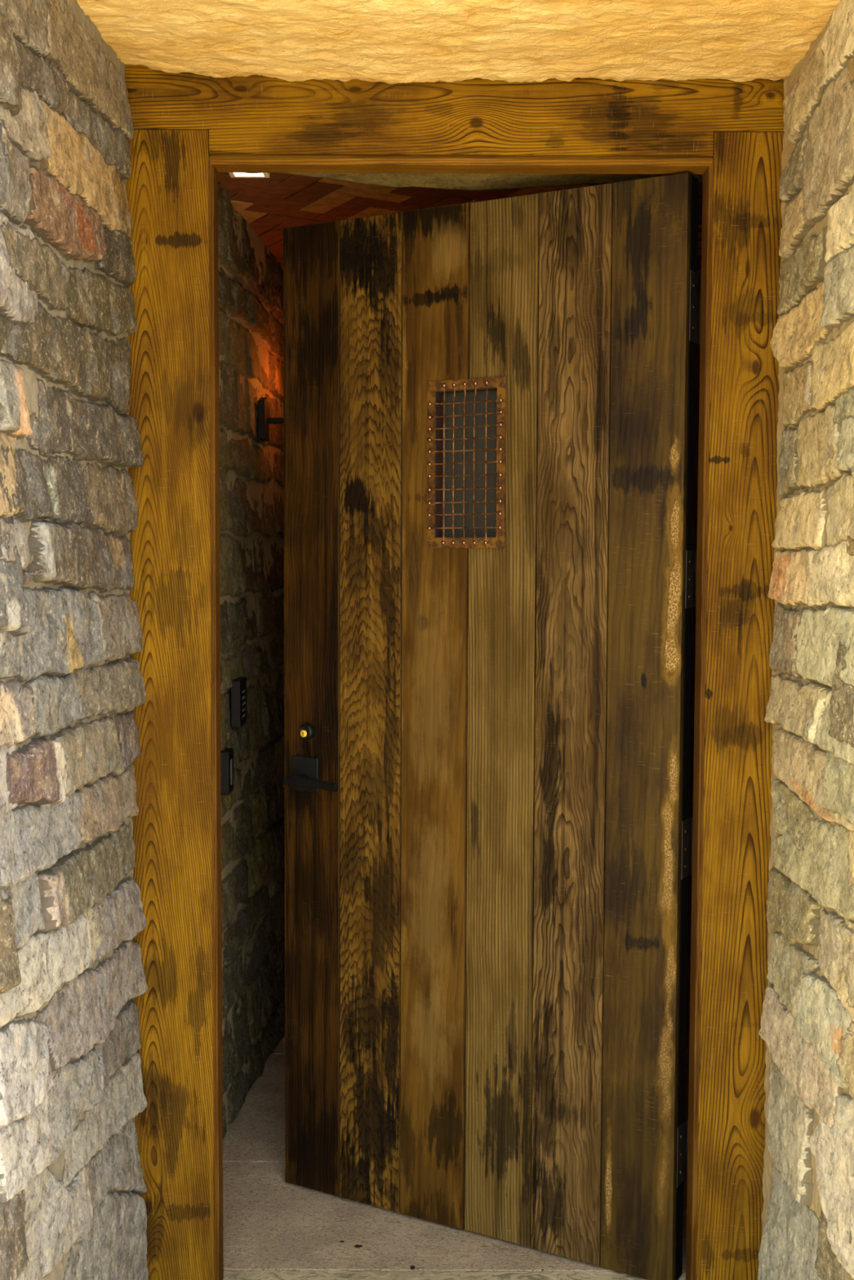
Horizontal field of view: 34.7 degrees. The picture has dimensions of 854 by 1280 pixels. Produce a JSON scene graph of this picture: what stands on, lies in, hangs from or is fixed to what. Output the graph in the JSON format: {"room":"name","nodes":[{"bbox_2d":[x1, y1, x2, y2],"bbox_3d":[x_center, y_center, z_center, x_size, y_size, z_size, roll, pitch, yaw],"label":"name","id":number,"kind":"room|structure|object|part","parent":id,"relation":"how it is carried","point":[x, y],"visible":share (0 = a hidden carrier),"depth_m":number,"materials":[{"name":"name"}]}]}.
{"room":"stone entryway","nodes":[
{"label":"stone entryway","id":0,"kind":"room"},
{"bbox_2d":[0,0,148,1279],"bbox_3d":[-0.576,0.162,2.097,0.069,2.505,1.270,0,3,2],"label":"wall","id":1,"kind":"structure","parent":0,"point":[72,971],"depth_m":2.19,"materials":[{"name":"stone"}]},
{"bbox_2d":[217,184,284,1138],"bbox_3d":[-0.480,0.049,4.001,0.068,2.457,2.417,1,3,5],"label":"wall","id":2,"kind":"structure","parent":0,"point":[251,469],"depth_m":3.85,"materials":[{"name":"stone"}]},
{"bbox_2d":[220,747,233,795],"bbox_3d":[-0.505,0.332,3.455,0.030,0.108,0.085,0,3,0],"label":"light switch","id":3,"kind":"object","parent":2,"relation":"attached to","point":[227,754],"visible":0.88,"depth_m":3.42,"materials":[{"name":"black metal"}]},
{"bbox_2d":[230,676,246,727],"bbox_3d":[-0.495,0.163,3.601,0.028,0.122,0.120,0,3,0],"label":"intercom","id":4,"kind":"object","parent":2,"relation":"attached to","point":[238,689],"visible":0.99,"depth_m":3.54,"materials":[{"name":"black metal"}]},
{"bbox_2d":[257,397,283,441],"bbox_3d":[-0.372,-0.671,3.918,0.213,0.195,0.110,0,3,0],"label":"wall sconce","id":5,"kind":"object","parent":2,"relation":"attached to","point":[264,420],"visible":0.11,"depth_m":3.87,"materials":[{"name":"black metal"}]},
{"bbox_3d":[-0.468,-0.634,3.920,0.020,0.121,0.110,0,3,0],"label":"plate","id":6,"kind":"part","parent":5,"relation":"part of","materials":[{"name":"black metal"}]},
{"bbox_3d":[-0.384,-0.629,3.920,0.153,0.016,0.016,0,3,0],"label":"arm","id":7,"kind":"part","parent":5,"relation":"part of","materials":[{"name":"black metal"}]},
{"bbox_2d":[222,952,690,1271],"bbox_3d":[0.485,1.319,4.098,2.220,0.090,2.371,0,3,0],"label":"floor","id":8,"kind":"structure","parent":0,"point":[270,1223],"depth_m":3.09,"materials":[{"name":"concrete"}]},
{"bbox_2d":[76,0,840,84],"bbox_3d":[0.052,-1.060,2.001,1.495,0.043,1.319,0,3,0],"label":"ceiling","id":9,"kind":"structure","parent":0,"point":[389,42],"depth_m":2.44,"materials":[{"name":"yellow stone"}]},
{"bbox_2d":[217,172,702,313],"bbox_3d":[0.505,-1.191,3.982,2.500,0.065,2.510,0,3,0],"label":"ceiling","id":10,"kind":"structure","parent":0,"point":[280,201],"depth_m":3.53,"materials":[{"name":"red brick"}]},
{"bbox_2d":[228,172,270,177],"bbox_3d":[-0.424,-1.115,3.240,0.093,0.015,0.093,0,3,0],"label":"recessed light","id":11,"kind":"object","parent":10,"relation":"in","point":[233,175],"visible":0.26,"depth_m":3.27,"materials":[{"name":"beige"}]},
{"bbox_2d":[233,172,264,177],"bbox_3d":[-0.424,-1.114,3.240,0.069,0.013,0.069,0,3,0],"label":"diffuser","id":12,"kind":"object","parent":11,"relation":"attached to","point":[235,174],"depth_m":3.26,"materials":[{"name":"beige plastic"}]},
{"bbox_2d":[686,313,699,952],"bbox_3d":[0.425,0.013,4.078,2.650,2.680,2.560,0,3,0],"label":"wall","id":13,"kind":"structure","parent":0,"point":[697,359],"depth_m":5.21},
{"bbox_2d":[757,0,853,1279],"bbox_3d":[0.676,0.167,2.097,0.068,2.505,1.269,0,3,-2],"label":"wall","id":14,"kind":"structure","parent":0,"point":[806,1028],"depth_m":2.40,"materials":[{"name":"stone"}]},
{"bbox_3d":[0.400,-0.062,4.073,2.700,2.830,2.660,0,3,0],"label":"wall","id":15,"kind":"structure","parent":0,"visible":0},
{"bbox_2d":[208,160,223,1279],"bbox_3d":[-0.442,0.201,2.774,0.038,2.290,0.062,0,3,0],"label":"lining","id":16,"kind":"object","parent":15,"relation":"attached to","point":[213,174],"visible":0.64,"depth_m":2.76,"materials":[{"name":"brown wood"}]},
{"bbox_2d":[222,1270,685,1279],"bbox_3d":[0.055,1.388,2.809,1.360,0.080,0.206,0,3,0],"label":"floor","id":17,"kind":"structure","parent":15,"relation":"attached to","point":[228,1274],"depth_m":2.89,"materials":[{"name":"concrete"}]},
{"bbox_2d":[124,64,784,1279],"bbox_3d":[0.047,0.109,2.757,1.375,2.478,0.052,0,3,0],"label":"door frame","id":18,"kind":"structure","parent":15,"relation":"attached to","point":[167,186],"depth_m":2.71,"materials":[{"name":"brown wood"}]},
{"bbox_2d":[208,155,712,173],"bbox_3d":[0.067,-0.956,2.707,1.047,0.048,0.060,0,3,0],"label":"lining","id":19,"kind":"object","parent":15,"relation":"attached to","point":[294,164],"visible":0.53,"depth_m":2.68,"materials":[{"name":"brown wood"}]},
{"bbox_2d":[244,172,702,191],"bbox_3d":[0.167,-1.039,2.876,1.266,0.121,0.279,0,3,0],"label":"ceiling","id":20,"kind":"structure","parent":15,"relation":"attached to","point":[455,181],"depth_m":2.92,"materials":[{"name":"wood"}]},
{"bbox_2d":[283,172,701,1279],"bbox_3d":[0.096,0.193,2.998,0.992,2.268,0.129,2,4,29],"label":"door","id":21,"kind":"structure","parent":15,"relation":"in","point":[489,406],"depth_m":2.97,"materials":[{"name":"brown wood"}]},
{"bbox_3d":[-0.285,0.314,3.207,0.074,0.080,0.008,2,4,29],"label":"rose plate","id":22,"kind":"part","parent":21,"relation":"part of","materials":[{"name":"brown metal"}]},
{"bbox_3d":[-0.267,0.329,3.144,0.138,0.028,0.018,2,4,29],"label":"lever","id":23,"kind":"part","parent":21,"relation":"part of","materials":[{"name":"black metal"}]},
{"bbox_3d":[0.084,-0.382,2.967,0.191,0.364,0.005,2,4,29],"label":"frame plate","id":24,"kind":"part","parent":21,"relation":"part of","materials":[{"name":"brown metal"}]},
{"bbox_3d":[0.528,1.068,2.844,0.002,0.126,0.050,2,4,29],"label":"plate","id":25,"kind":"part","parent":21,"relation":"part of","materials":[{"name":"black metal"}]},
{"bbox_3d":[0.531,0.428,2.806,0.002,0.120,0.050,2,4,29],"label":"plate","id":26,"kind":"part","parent":21,"relation":"part of","materials":[{"name":"black metal"}]},
{"bbox_3d":[0.533,-0.124,2.774,0.002,0.117,0.050,2,4,29],"label":"plate","id":27,"kind":"part","parent":21,"relation":"part of","materials":[{"name":"black metal"}]},
{"bbox_3d":[0.535,-0.667,2.742,0.002,0.140,0.050,2,4,29],"label":"plate","id":28,"kind":"part","parent":21,"relation":"part of","materials":[{"name":"black metal"}]},
{"bbox_2d":[685,161,713,1279],"bbox_3d":[0.567,0.205,2.774,0.038,2.290,0.062,0,3,0],"label":"lining","id":29,"kind":"object","parent":15,"relation":"attached to","point":[707,184],"visible":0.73,"depth_m":2.76,"materials":[{"name":"brown wood"}]}
]}

